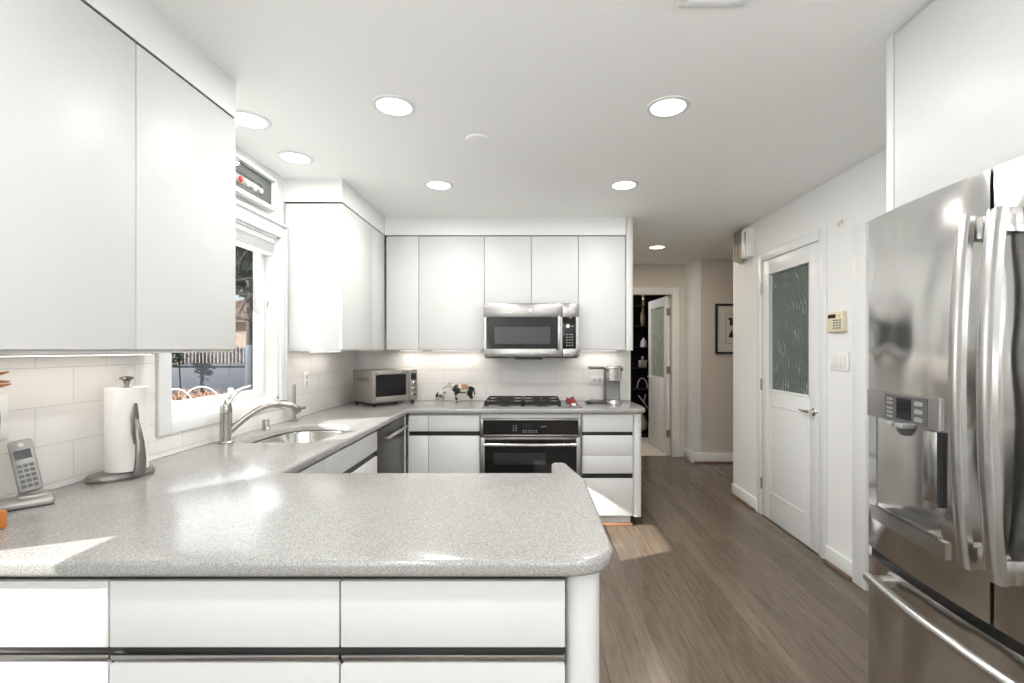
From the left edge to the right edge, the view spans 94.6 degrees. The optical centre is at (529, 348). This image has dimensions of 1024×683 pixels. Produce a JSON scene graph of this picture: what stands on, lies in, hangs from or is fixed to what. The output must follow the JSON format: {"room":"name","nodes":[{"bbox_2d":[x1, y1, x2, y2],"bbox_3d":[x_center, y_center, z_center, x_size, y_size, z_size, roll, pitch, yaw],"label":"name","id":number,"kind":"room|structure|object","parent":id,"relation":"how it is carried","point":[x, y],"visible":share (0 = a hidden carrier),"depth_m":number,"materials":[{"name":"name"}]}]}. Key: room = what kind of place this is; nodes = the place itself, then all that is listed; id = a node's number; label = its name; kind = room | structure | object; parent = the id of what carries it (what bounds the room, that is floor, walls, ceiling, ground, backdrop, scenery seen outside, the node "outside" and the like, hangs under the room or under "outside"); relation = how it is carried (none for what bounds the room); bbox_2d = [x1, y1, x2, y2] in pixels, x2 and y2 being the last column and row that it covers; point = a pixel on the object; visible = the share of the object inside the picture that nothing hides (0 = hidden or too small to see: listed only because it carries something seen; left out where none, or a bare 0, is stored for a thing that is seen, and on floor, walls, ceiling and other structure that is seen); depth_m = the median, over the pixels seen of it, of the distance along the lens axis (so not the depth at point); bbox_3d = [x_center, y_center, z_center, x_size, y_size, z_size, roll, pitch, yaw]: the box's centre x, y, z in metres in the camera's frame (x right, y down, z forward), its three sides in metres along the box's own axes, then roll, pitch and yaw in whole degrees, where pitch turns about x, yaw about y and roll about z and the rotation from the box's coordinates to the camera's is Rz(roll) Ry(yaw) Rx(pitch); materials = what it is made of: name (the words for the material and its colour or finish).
{"room":"kitchen","nodes":[
{"label":"kitchen","id":0,"kind":"room"},
{"bbox_2d":[50,146,352,490],"bbox_3d":[-1.635,0.145,0.920,0.150,2.450,6.840,0,0,0],"label":"wall","id":1,"kind":"structure","parent":0,"point":[279,215],"depth_m":2.83,"materials":[{"name":"paint"}]},
{"bbox_2d":[0,395,7,439],"bbox_3d":[-1.547,0.200,1.350,0.010,0.130,0.100,0,0,0],"label":"switch plate","id":2,"kind":"object","parent":1,"relation":"attached to","point":[3,398],"visible":1,"depth_m":1.39,"materials":[{"name":"white plastic"}]},
{"bbox_2d":[0,0,235,354],"bbox_3d":[-1.371,-0.460,1.425,0.361,0.946,0.970,0,0,0],"label":"upper cabinet","id":3,"kind":"object","parent":1,"relation":"attached to","point":[118,174],"visible":1,"depth_m":1.32,"materials":[{"name":"white laminate"}]},
{"bbox_2d":[0,353,154,356],"bbox_3d":[-1.445,0.018,1.425,0.030,0.008,0.750,0,0,0],"label":"light","id":4,"kind":"object","parent":3,"relation":"attached to","point":[22,355],"visible":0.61,"depth_m":1.47,"materials":[{"name":"white plastic"}]},
{"bbox_2d":[83,0,235,118],"bbox_3d":[-1.375,-1.006,0.656,0.370,0.147,2.512,0,0,0],"label":"trim","id":5,"kind":"structure","parent":1,"relation":"attached to","point":[138,19],"depth_m":1.56,"materials":[{"name":"paint"}]},
{"bbox_2d":[0,351,355,498],"bbox_3d":[-1.556,0.212,2.610,0.008,0.485,3.220,0,0,0],"label":"backsplash","id":6,"kind":"structure","parent":1,"relation":"attached to","point":[55,402],"depth_m":1.64,"materials":[{"name":"tile"}]},
{"bbox_2d":[155,199,287,436],"bbox_3d":[-1.618,-0.207,2.473,0.184,1.145,1.025,0,0,0],"label":"window","id":7,"kind":"structure","parent":1,"relation":"in","point":[270,273],"depth_m":2.88,"materials":[{"name":"paint"}]},
{"bbox_2d":[236,223,274,255],"bbox_3d":[-1.596,-0.625,2.478,0.052,0.102,0.867,0,0,0],"label":"window blind","id":8,"kind":"object","parent":7,"relation":"attached to","point":[248,238],"visible":0.42,"depth_m":2.70,"materials":[{"name":"paint"}]},
{"bbox_2d":[236,154,276,211],"bbox_3d":[-1.532,-0.911,2.420,0.054,0.194,0.820,0,0,0],"label":"window","id":9,"kind":"structure","parent":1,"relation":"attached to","point":[253,185],"depth_m":2.64,"materials":[{"name":"paint"}]},
{"bbox_2d":[304,371,308,388],"bbox_3d":[-1.548,0.215,3.270,0.008,0.116,0.072,0,0,0],"label":"wall outlet","id":10,"kind":"object","parent":1,"relation":"attached to","point":[306,374],"visible":1,"depth_m":3.26,"materials":[{"name":"white plastic"}]},
{"bbox_2d":[285,202,383,350],"bbox_3d":[-1.371,-0.460,3.426,0.361,0.946,0.872,0,0,0],"label":"upper cabinet","id":11,"kind":"object","parent":1,"relation":"attached to","point":[336,257],"visible":1,"depth_m":2.99,"materials":[{"name":"white laminate"}]},
{"bbox_2d":[308,351,341,351],"bbox_3d":[-1.445,0.018,3.350,0.030,0.008,0.500,0,0,0],"label":"light","id":12,"kind":"object","parent":11,"relation":"attached to","point":[308,351],"visible":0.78,"depth_m":3.29,"materials":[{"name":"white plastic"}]},
{"bbox_2d":[384,245,629,472],"bbox_3d":[-0.333,0.145,4.280,2.455,2.450,0.120,0,0,0],"label":"wall","id":13,"kind":"structure","parent":0,"point":[384,245],"depth_m":4.22,"materials":[{"name":"paint"}]},
{"bbox_2d":[386,236,418,349],"bbox_3d":[-1.050,-0.462,4.040,0.276,0.940,0.341,0,0,0],"label":"upper cabinet","id":14,"kind":"object","parent":13,"relation":"attached to","point":[402,252],"visible":0.88,"depth_m":3.87,"materials":[{"name":"white laminate"}]},
{"bbox_2d":[419,236,484,349],"bbox_3d":[-0.643,-0.462,4.040,0.536,0.940,0.341,0,0,0],"label":"upper cabinet","id":15,"kind":"object","parent":13,"relation":"attached to","point":[451,268],"visible":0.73,"depth_m":3.87,"materials":[{"name":"white laminate"}]},
{"bbox_2d":[431,350,481,350],"bbox_3d":[-0.640,0.013,4.115,0.440,0.008,0.030,0,0,0],"label":"light","id":16,"kind":"object","parent":15,"relation":"attached to","point":[431,350],"visible":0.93,"depth_m":4.10,"materials":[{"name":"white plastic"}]},
{"bbox_2d":[284,179,625,244],"bbox_3d":[-0.388,-1.006,3.605,2.345,0.147,1.230,0,0,0],"label":"soffit","id":17,"kind":"structure","parent":13,"relation":"attached to","point":[295,190],"depth_m":3.87,"materials":[{"name":"paint"}]},
{"bbox_2d":[356,346,628,399],"bbox_3d":[-0.330,0.212,4.216,2.445,0.485,0.008,0,0,0],"label":"backsplash","id":18,"kind":"structure","parent":13,"relation":"attached to","point":[563,378],"depth_m":4.21,"materials":[{"name":"tile"}]},
{"bbox_2d":[485,236,577,303],"bbox_3d":[0.011,-0.652,4.040,0.771,0.560,0.341,0,0,0],"label":"upper cabinet","id":19,"kind":"object","parent":13,"relation":"attached to","point":[518,269],"visible":0.93,"depth_m":3.87,"materials":[{"name":"white laminate"}]},
{"bbox_2d":[484,304,578,359],"bbox_3d":[0.011,-0.140,3.984,0.766,0.452,0.448,0,0,0],"label":"microwave","id":20,"kind":"object","parent":19,"relation":"attached to","point":[517,331],"visible":1,"depth_m":3.80,"materials":[{"name":"metal"}]},
{"bbox_2d":[591,376,602,383],"bbox_3d":[0.600,0.280,4.208,0.116,0.072,0.008,0,0,0],"label":"wall outlet","id":21,"kind":"object","parent":13,"relation":"attached to","point":[594,379],"visible":0.88,"depth_m":4.21,"materials":[{"name":"white plastic"}]},
{"bbox_2d":[578,217,632,349],"bbox_3d":[0.623,-0.533,4.038,0.450,1.091,0.345,0,0,0],"label":"upper cabinet","id":22,"kind":"object","parent":13,"relation":"attached to","point":[605,263],"visible":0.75,"depth_m":3.87,"materials":[{"name":"white laminate"}]},
{"bbox_2d":[580,350,616,350],"bbox_3d":[0.600,0.013,4.115,0.320,0.008,0.030,0,0,0],"label":"light","id":23,"kind":"object","parent":22,"relation":"attached to","point":[580,350],"visible":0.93,"depth_m":4.10,"materials":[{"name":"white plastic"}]},
{"bbox_2d":[629,350,630,399],"bbox_3d":[0.891,-0.312,4.275,0.012,1.535,0.134,0,0,0],"label":"trim","id":24,"kind":"structure","parent":13,"relation":"attached to","point":[629,350],"depth_m":4.21,"materials":[{"name":"paint"}]},
{"bbox_2d":[146,0,933,263],"bbox_3d":[1.245,-1.130,2.800,5.910,0.100,10.800,0,0,0],"label":"ceiling","id":25,"kind":"structure","parent":0,"point":[786,97],"depth_m":2.02,"materials":[{"name":"paint"}]},
{"bbox_2d":[234,110,271,129],"bbox_3d":[-1.325,-1.077,2.226,0.192,0.006,0.192,0,0,0],"label":"recessed light","id":26,"kind":"object","parent":25,"relation":"in","point":[246,119],"visible":0.77,"depth_m":2.23,"materials":[{"name":"glass"}]},
{"bbox_2d":[276,151,313,164],"bbox_3d":[-1.325,-1.077,2.665,0.192,0.006,0.192,0,0,0],"label":"recessed light","id":27,"kind":"object","parent":25,"relation":"in","point":[293,157],"visible":1,"depth_m":2.65,"materials":[{"name":"paint"}]},
{"bbox_2d":[371,94,415,116],"bbox_3d":[-0.604,-1.077,2.098,0.192,0.006,0.192,0,0,0],"label":"recessed light","id":28,"kind":"object","parent":25,"relation":"in","point":[387,104],"visible":1,"depth_m":2.09,"materials":[{"name":"paint"}]},
{"bbox_2d":[424,180,453,189],"bbox_3d":[-0.600,-1.077,3.108,0.192,0.006,0.192,0,0,0],"label":"recessed light","id":29,"kind":"object","parent":25,"relation":"in","point":[431,184],"visible":1,"depth_m":3.10,"materials":[{"name":"paint"}]},
{"bbox_2d":[465,134,489,144],"bbox_3d":[-0.270,-1.075,2.430,0.124,0.010,0.124,0,0,0],"label":"blank cover plate","id":30,"kind":"object","parent":25,"relation":"attached to","point":[474,139],"visible":1,"depth_m":2.41,"materials":[{"name":"paint"}]},
{"bbox_2d":[609,180,638,189],"bbox_3d":[0.619,-1.077,3.108,0.192,0.006,0.192,0,0,0],"label":"recessed light","id":31,"kind":"object","parent":25,"relation":"in","point":[621,184],"visible":1,"depth_m":3.10,"materials":[{"name":"glass"}]},
{"bbox_2d":[648,245,665,248],"bbox_3d":[1.345,-1.077,5.000,0.192,0.006,0.192,0,0,0],"label":"recessed light","id":32,"kind":"object","parent":25,"relation":"in","point":[653,246],"visible":1,"depth_m":5.00,"materials":[{"name":"glass"}]},
{"bbox_2d":[646,95,690,117],"bbox_3d":[0.616,-1.077,2.106,0.192,0.006,0.192,0,0,0],"label":"recessed light","id":33,"kind":"object","parent":25,"relation":"in","point":[674,105],"visible":1,"depth_m":2.10,"materials":[{"name":"glass"}]},
{"bbox_2d":[677,0,747,6],"bbox_3d":[0.565,-1.076,1.370,0.210,0.008,0.220,0,0,0],"label":"ceiling vent","id":34,"kind":"object","parent":25,"relation":"in","point":[681,3],"visible":1,"depth_m":1.47,"materials":[{"name":"paint"}]},
{"bbox_2d":[633,264,684,456],"bbox_3d":[1.183,0.145,6.060,1.565,2.450,0.120,0,0,0],"label":"wall","id":35,"kind":"structure","parent":0,"point":[644,275],"depth_m":6.00,"materials":[{"name":"paint"}]},
{"bbox_2d":[633,287,678,456],"bbox_3d":[1.407,0.295,5.990,0.975,2.150,0.020,0,0,0],"label":"trim","id":36,"kind":"structure","parent":35,"relation":"attached to","point":[674,291],"depth_m":5.98,"materials":[{"name":"paint"}]},
{"bbox_2d":[646,296,670,453],"bbox_3d":[1.738,0.338,6.476,0.098,2.045,0.802,0,0,-3],"label":"door","id":37,"kind":"structure","parent":35,"relation":"in","point":[659,310],"depth_m":6.42,"materials":[{"name":"paint"}]},
{"bbox_2d":[685,259,700,452],"bbox_3d":[2.013,0.145,5.905,0.095,2.450,0.430,0,0,0],"label":"wall","id":38,"kind":"structure","parent":0,"point":[693,267],"depth_m":5.69,"materials":[{"name":"paint"}]},
{"bbox_2d":[701,259,732,452],"bbox_3d":[3.130,0.145,5.750,2.140,2.450,0.120,0,0,0],"label":"wall","id":39,"kind":"structure","parent":0,"point":[716,274],"depth_m":5.69,"materials":[{"name":"beige paint"}]},
{"bbox_2d":[683,447,732,462],"bbox_3d":[3.025,1.310,5.828,2.151,0.120,0.344,0,0,0],"label":"baseboard","id":40,"kind":"structure","parent":39,"relation":"attached to","point":[692,457],"depth_m":5.67,"materials":[{"name":"paint"}]},
{"bbox_2d":[715,304,732,353],"bbox_3d":[2.484,-0.242,5.676,0.512,0.605,0.024,0,0,0],"label":"framed picture","id":41,"kind":"object","parent":39,"relation":"attached to","point":[723,312],"visible":0.48,"depth_m":5.68,"materials":[{"name":"black plastic"}]},
{"bbox_2d":[599,438,868,682],"bbox_3d":[1.245,1.420,2.800,5.910,0.100,10.800,0,0,0],"label":"floor","id":42,"kind":"structure","parent":0,"point":[702,586],"depth_m":2.60,"materials":[{"name":"brown wood"}]},
{"bbox_2d":[0,576,113,682],"bbox_3d":[-1.244,0.932,1.383,0.613,0.875,0.665,0,0,0],"label":"base cabinet","id":43,"kind":"object","parent":42,"relation":"on","point":[54,629],"visible":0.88,"depth_m":1.05,"materials":[{"name":"white laminate"}]},
{"bbox_2d":[110,576,342,682],"bbox_3d":[-0.680,0.932,1.383,0.514,0.875,0.665,0,0,0],"label":"base cabinet","id":44,"kind":"object","parent":42,"relation":"on","point":[164,629],"visible":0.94,"depth_m":1.05,"materials":[{"name":"white laminate"}]},
{"bbox_2d":[296,459,323,472],"bbox_3d":[-1.249,0.932,1.956,0.602,0.875,0.442,0,0,0],"label":"base cabinet","id":45,"kind":"object","parent":42,"relation":"on","point":[317,467],"visible":0.08,"depth_m":2.09,"materials":[{"name":"white laminate"}]},
{"bbox_2d":[323,431,376,472],"bbox_3d":[-1.249,0.932,2.554,0.602,0.875,0.751,0,0,0],"label":"base cabinet","id":46,"kind":"object","parent":42,"relation":"on","point":[359,456],"visible":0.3,"depth_m":2.58,"materials":[{"name":"white laminate"}]},
{"bbox_2d":[375,416,406,472],"bbox_3d":[-1.220,0.933,3.240,0.641,0.873,0.609,0,0,0],"label":"dishwasher","id":47,"kind":"object","parent":42,"relation":"on","point":[389,453],"visible":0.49,"depth_m":3.20,"materials":[{"name":"silver metal"}]},
{"bbox_2d":[404,414,479,472],"bbox_3d":[-0.681,0.932,3.879,0.593,0.875,0.658,0,0,0],"label":"base cabinet","id":48,"kind":"object","parent":42,"relation":"on","point":[437,443],"depth_m":3.61,"materials":[{"name":"white laminate"}]},
{"bbox_2d":[341,572,598,682],"bbox_3d":[-0.132,0.932,1.383,0.583,0.875,0.665,0,0,0],"label":"base cabinet","id":49,"kind":"object","parent":42,"relation":"on","point":[395,629],"visible":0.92,"depth_m":1.05,"materials":[{"name":"white laminate"}]},
{"bbox_2d":[0,400,644,575],"bbox_3d":[-0.323,0.473,2.605,2.456,0.042,3.210,0,0,0],"label":"countertop","id":50,"kind":"structure","parent":49,"relation":"on","point":[242,507],"depth_m":1.25,"materials":[{"name":"stone"}]},
{"bbox_2d":[0,371,11,528],"bbox_3d":[-1.415,0.256,1.199,0.211,0.400,0.112,0,0,0],"label":"ornament","id":51,"kind":"object","parent":50,"relation":"on","point":[3,513],"visible":1,"depth_m":1.19,"materials":[{"name":"orange paint"}]},
{"bbox_2d":[0,489,54,511],"bbox_3d":[-1.477,0.441,1.370,0.095,0.030,0.134,0,0,42],"label":"cradle","id":52,"kind":"object","parent":50,"relation":"on","point":[44,497],"visible":0.99,"depth_m":1.36,"materials":[{"name":"silver metal"}]},
{"bbox_2d":[7,438,42,493],"bbox_3d":[-1.492,0.346,1.395,0.062,0.157,0.073,0,0,42],"label":"cordless phone","id":53,"kind":"object","parent":52,"relation":"on","point":[22,454],"visible":1,"depth_m":1.39,"materials":[{"name":"silver metal"}]},
{"bbox_2d":[83,376,154,484],"bbox_3d":[-1.458,0.276,1.683,0.184,0.358,0.176,0,0,-30],"label":"paper towel holder","id":54,"kind":"object","parent":50,"relation":"on","point":[140,470],"visible":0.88,"depth_m":1.65,"materials":[{"name":"grey metal"}]},
{"bbox_2d":[104,386,148,472],"bbox_3d":[-1.452,0.285,1.700,0.124,0.294,0.124,0,0,0],"label":"paper towel roll","id":55,"kind":"object","parent":54,"relation":"on","point":[119,448],"visible":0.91,"depth_m":1.65,"materials":[{"name":"paper"}]},
{"bbox_2d":[218,385,301,443],"bbox_3d":[-1.375,0.320,2.410,0.095,0.272,0.381,0,0,43],"label":"kitchen faucet","id":56,"kind":"object","parent":50,"relation":"on","point":[227,428],"visible":1,"depth_m":2.30,"materials":[{"name":"silver metal"}]},
{"bbox_2d":[261,419,269,430],"bbox_3d":[-1.490,0.426,2.660,0.042,0.060,0.042,0,0,0],"label":"air gap","id":57,"kind":"object","parent":50,"relation":"on","point":[265,422],"visible":1,"depth_m":2.64,"materials":[{"name":"silver metal"}]},
{"bbox_2d":[290,384,305,421],"bbox_3d":[-1.482,0.338,2.980,0.125,0.236,0.080,0,0,0],"label":"water tap","id":58,"kind":"object","parent":50,"relation":"on","point":[294,385],"visible":0.55,"depth_m":2.97,"materials":[{"name":"silver metal"}]},
{"bbox_2d":[254,431,342,442],"bbox_3d":[-1.245,0.575,2.575,0.450,0.159,0.588,0,0,0],"label":"sink","id":59,"kind":"object","parent":50,"relation":"in","point":[300,436],"visible":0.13,"depth_m":2.82,"materials":[{"name":"metal"}]},
{"bbox_2d":[353,368,416,406],"bbox_3d":[-1.192,0.312,3.920,0.368,0.288,0.411,0,0,42],"label":"toaster oven","id":60,"kind":"object","parent":50,"relation":"on","point":[371,387],"visible":1,"depth_m":3.80,"materials":[{"name":"metal"}]},
{"bbox_2d":[356,402,377,405],"bbox_3d":[-1.313,0.439,3.795,0.240,0.010,0.060,0,0,42],"label":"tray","id":61,"kind":"object","parent":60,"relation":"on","point":[364,403],"depth_m":3.73,"materials":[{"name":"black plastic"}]},
{"bbox_2d":[435,392,446,401],"bbox_3d":[-0.762,0.409,4.048,0.150,0.094,0.047,0,0,43],"label":"figurine","id":62,"kind":"object","parent":50,"relation":"on","point":[439,394],"visible":1,"depth_m":4.03,"materials":[{"name":"black ceramic"}]},
{"bbox_2d":[442,381,474,401],"bbox_3d":[-0.613,0.364,4.057,0.284,0.183,0.081,0,0,-3],"label":"cow figurine","id":63,"kind":"object","parent":50,"relation":"on","point":[458,388],"visible":1,"depth_m":4.04,"materials":[{"name":"black ceramic"}]},
{"bbox_2d":[482,396,581,407],"bbox_3d":[0.015,0.431,3.888,0.780,0.047,0.485,0,0,0],"label":"gas cooktop","id":64,"kind":"object","parent":50,"relation":"in","point":[491,401],"visible":0.84,"depth_m":3.67,"materials":[{"name":"metal"}]},
{"bbox_2d":[482,400,581,407],"bbox_3d":[0.015,0.451,3.888,0.780,0.009,0.485,0,0,0],"label":"tray","id":65,"kind":"object","parent":64,"relation":"on","point":[564,403],"depth_m":3.66,"materials":[{"name":"metal"}]},
{"bbox_2d":[567,396,577,405],"bbox_3d":[0.334,0.409,3.720,0.085,0.072,0.056,0,0,18],"label":"spoon rest","id":66,"kind":"object","parent":64,"relation":"on","point":[571,400],"visible":1,"depth_m":3.70,"materials":[{"name":"red ceramic"}]},
{"bbox_2d":[585,366,622,404],"bbox_3d":[0.611,0.298,3.960,0.308,0.315,0.250,0,0,0],"label":"coffee maker","id":67,"kind":"object","parent":50,"relation":"on","point":[612,375],"visible":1,"depth_m":3.94,"materials":[{"name":"metal"}]},
{"bbox_2d":[607,399,621,404],"bbox_3d":[0.695,0.437,3.900,0.124,0.036,0.124,0,0,0],"label":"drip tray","id":68,"kind":"object","parent":67,"relation":"on","point":[609,401],"depth_m":3.85,"materials":[{"name":"metal"}]},
{"bbox_2d":[480,414,580,417],"bbox_3d":[0.006,0.932,3.909,0.779,0.875,0.598,0,0,0],"label":"base cabinet","id":69,"kind":"object","parent":42,"relation":"on","point":[481,415],"visible":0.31,"depth_m":3.61,"materials":[{"name":"white laminate"}]},
{"bbox_2d":[480,418,580,476],"bbox_3d":[0.004,0.878,3.840,0.769,0.693,0.620,0,0,0],"label":"wall oven","id":70,"kind":"object","parent":69,"relation":"in","point":[507,445],"visible":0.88,"depth_m":3.60,"materials":[{"name":"black glass"}]},
{"bbox_2d":[581,414,640,525],"bbox_3d":[0.627,0.932,3.909,0.457,0.875,0.598,0,0,0],"label":"base cabinet","id":71,"kind":"object","parent":42,"relation":"on","point":[610,443],"visible":0.83,"depth_m":3.61,"materials":[{"name":"white laminate"}]},
{"bbox_2d":[630,295,669,437],"bbox_3d":[2.050,0.170,7.470,1.700,2.400,0.340,0,0,0],"label":"shelving","id":72,"kind":"object","parent":42,"relation":"on","point":[640,332],"visible":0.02,"depth_m":7.60,"materials":[{"name":"black wood"}]},
{"bbox_2d":[638,356,646,367],"bbox_3d":[1.768,0.201,7.420,0.125,0.185,0.080,0,0,0],"label":"glass decanter","id":73,"kind":"object","parent":72,"relation":"on","point":[642,363],"visible":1,"depth_m":7.38,"materials":[{"name":"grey glass"}]},
{"bbox_2d":[637,378,647,387],"bbox_3d":[1.765,0.528,7.420,0.178,0.161,0.019,0,0,0],"label":"arch","id":74,"kind":"object","parent":72,"relation":"on","point":[640,378],"visible":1,"depth_m":7.41,"materials":[{"name":"grey metal"}]},
{"bbox_2d":[640,307,645,325],"bbox_3d":[1.775,-0.505,7.420,0.084,0.300,0.084,0,0,0],"label":"vase","id":75,"kind":"object","parent":72,"relation":"on","point":[642,314],"visible":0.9,"depth_m":7.39,"materials":[{"name":"brown glass"}]},
{"bbox_2d":[638,394,647,407],"bbox_3d":[1.776,0.821,7.420,0.157,0.226,0.022,0,0,0],"label":"sculpture","id":76,"kind":"object","parent":72,"relation":"on","point":[645,394],"visible":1,"depth_m":7.41,"materials":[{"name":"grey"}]},
{"bbox_2d":[640,338,646,346],"bbox_3d":[1.785,-0.105,7.420,0.102,0.150,0.102,0,0,-22],"label":"ornament","id":77,"kind":"object","parent":72,"relation":"on","point":[643,343],"visible":0.92,"depth_m":7.38,"materials":[{"name":"white ceramic"}]},
{"bbox_2d":[642,295,645,305],"bbox_3d":[1.785,-0.806,7.420,0.060,0.270,0.060,0,0,0],"label":"glass bottle","id":78,"kind":"object","parent":72,"relation":"on","point":[643,296],"visible":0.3,"depth_m":7.39,"materials":[{"name":"brown glass"}]},
{"bbox_2d":[641,413,647,431],"bbox_3d":[1.715,1.149,7.450,0.280,0.320,0.280,0,0,0],"label":"vase","id":79,"kind":"object","parent":72,"relation":"on","point":[644,423],"visible":0.3,"depth_m":7.35,"materials":[{"name":"ceramic"}]},
{"bbox_2d":[886,34,894,211],"bbox_3d":[1.579,0.145,1.628,0.678,2.447,0.032,0,0,0],"label":"panel","id":80,"kind":"object","parent":42,"relation":"on","point":[890,42],"visible":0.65,"depth_m":1.62,"materials":[{"name":"white laminate"}]},
{"bbox_2d":[863,156,1023,682],"bbox_3d":[1.438,0.470,1.095,0.863,1.800,0.910,0,0,0],"label":"refrigerator","id":81,"kind":"object","parent":42,"relation":"on","point":[944,577],"visible":1,"depth_m":1.20,"materials":[{"name":"silver metal"}]},
{"bbox_2d":[733,149,885,560],"bbox_3d":[1.980,0.145,0.980,0.120,2.450,6.960,0,0,0],"label":"wall","id":82,"kind":"structure","parent":0,"point":[856,196],"depth_m":3.03,"materials":[{"name":"paint"}]},
{"bbox_2d":[733,227,753,263],"bbox_3d":[1.886,-0.905,4.175,0.066,0.310,0.290,0,0,0],"label":"door chime","id":83,"kind":"object","parent":82,"relation":"attached to","point":[743,239],"visible":1,"depth_m":4.10,"materials":[{"name":"white plastic"}]},
{"bbox_2d":[744,232,745,253],"bbox_3d":[1.854,-0.915,4.070,0.002,0.190,0.020,0,0,0],"label":"grille","id":84,"kind":"object","parent":83,"relation":"attached to","point":[744,232],"depth_m":4.07,"materials":[{"name":"grey plastic"}]},
{"bbox_2d":[760,241,818,553],"bbox_3d":[1.912,0.323,3.515,0.090,2.078,0.784,0,0,0],"label":"door","id":85,"kind":"structure","parent":82,"relation":"in","point":[789,288],"depth_m":3.47,"materials":[{"name":"paint"}]},
{"bbox_2d":[730,483,851,580],"bbox_3d":[1.904,1.317,3.623,0.032,0.105,1.675,0,0,0],"label":"baseboard","id":86,"kind":"structure","parent":82,"relation":"attached to","point":[838,562],"depth_m":2.99,"materials":[{"name":"paint"}]},
{"bbox_2d":[757,226,826,558],"bbox_3d":[1.974,0.287,3.510,0.131,2.165,0.930,0,0,0],"label":"trim","id":87,"kind":"structure","parent":82,"relation":"attached to","point":[820,235],"depth_m":3.11,"materials":[{"name":"paint"}]},
{"bbox_2d":[827,311,846,332],"bbox_3d":[1.905,-0.169,2.935,0.029,0.127,0.160,0,0,0],"label":"alarm keypad","id":88,"kind":"object","parent":82,"relation":"attached to","point":[836,321],"visible":1,"depth_m":2.91,"materials":[{"name":"beige plastic"}]},
{"bbox_2d":[831,351,848,370],"bbox_3d":[1.914,0.075,2.920,0.010,0.120,0.170,0,0,0],"label":"light switch","id":89,"kind":"object","parent":82,"relation":"attached to","point":[839,359],"visible":1,"depth_m":2.91,"materials":[{"name":"white plastic"}]},
{"bbox_2d":[852,222,868,590],"bbox_3d":[1.909,0.325,2.727,0.022,2.090,0.113,0,0,0],"label":"trim","id":90,"kind":"structure","parent":82,"relation":"attached to","point":[860,233],"depth_m":2.71,"materials":[{"name":"paint"}]},
{"bbox_2d":[895,0,1023,207],"bbox_3d":[1.579,-0.771,1.104,0.678,0.610,1.008,0,0,0],"label":"upper cabinet","id":91,"kind":"object","parent":82,"relation":"attached to","point":[959,64],"visible":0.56,"depth_m":1.38,"materials":[{"name":"white laminate"}]},
{"label":"outside","id":92,"kind":"structure","parent":0,"visible":0},
{"bbox_3d":[-15.860,1.120,16.500,28.280,0.100,57.000,0,0,0],"label":"ground","id":93,"kind":"structure","parent":92,"visible":0},
{"bbox_2d":[172,353,188,388],"bbox_3d":[-5.845,0.454,7.865,0.313,1.233,0.160,0,0,0],"label":"clump","id":94,"kind":"object","parent":93,"relation":"on","point":[178,356],"visible":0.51,"depth_m":7.86,"materials":[{"name":"green plant"}]},
{"bbox_2d":[172,388,191,398],"bbox_3d":[-3.520,0.731,4.700,0.356,0.678,0.016,0,0,0],"label":"hoop","id":95,"kind":"object","parent":93,"relation":"on","point":[186,392],"visible":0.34,"depth_m":4.69,"materials":[{"name":"white plastic"}]},
{"bbox_2d":[172,387,227,400],"bbox_3d":[-3.822,0.801,5.512,1.197,0.537,3.648,0,0,-38],"label":"garden plants","id":96,"kind":"object","parent":93,"relation":"on","point":[179,396],"visible":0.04,"depth_m":6.13,"materials":[{"name":"plant"}]},
{"bbox_2d":[183,386,217,399],"bbox_3d":[-3.300,0.721,4.750,0.396,0.698,0.016,0,0,0],"label":"hoop","id":97,"kind":"object","parent":93,"relation":"on","point":[214,391],"visible":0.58,"depth_m":4.74,"materials":[{"name":"white plastic"}]},
{"bbox_2d":[173,300,246,362],"bbox_3d":[-15.500,-0.580,25.000,14.000,3.300,6.600,0,0,0],"label":"house","id":98,"kind":"structure","parent":93,"relation":"on","point":[240,324],"depth_m":22.00,"materials":[{"name":"beige"}]},
{"bbox_2d":[172,345,252,395],"bbox_3d":[-6.000,0.500,8.015,6.000,1.140,0.110,0,0,0],"label":"picket fence","id":99,"kind":"object","parent":93,"relation":"on","point":[216,376],"visible":0.22,"depth_m":8.00,"materials":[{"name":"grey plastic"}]},
{"bbox_2d":[199,250,252,370],"bbox_3d":[-4.636,-0.558,6.554,1.829,3.264,1.464,0,0,-41],"label":"bare tree","id":100,"kind":"object","parent":93,"relation":"on","point":[241,293],"visible":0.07,"depth_m":6.67,"materials":[{"name":"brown plant"}]},
{"bbox_2d":[236,246,252,344],"bbox_3d":[-5.995,-1.364,10.048,5.400,4.868,3.829,0,0,4],"label":"evergreen tree","id":101,"kind":"object","parent":93,"relation":"on","point":[245,270],"visible":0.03,"depth_m":9.90,"materials":[{"name":"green plant"}]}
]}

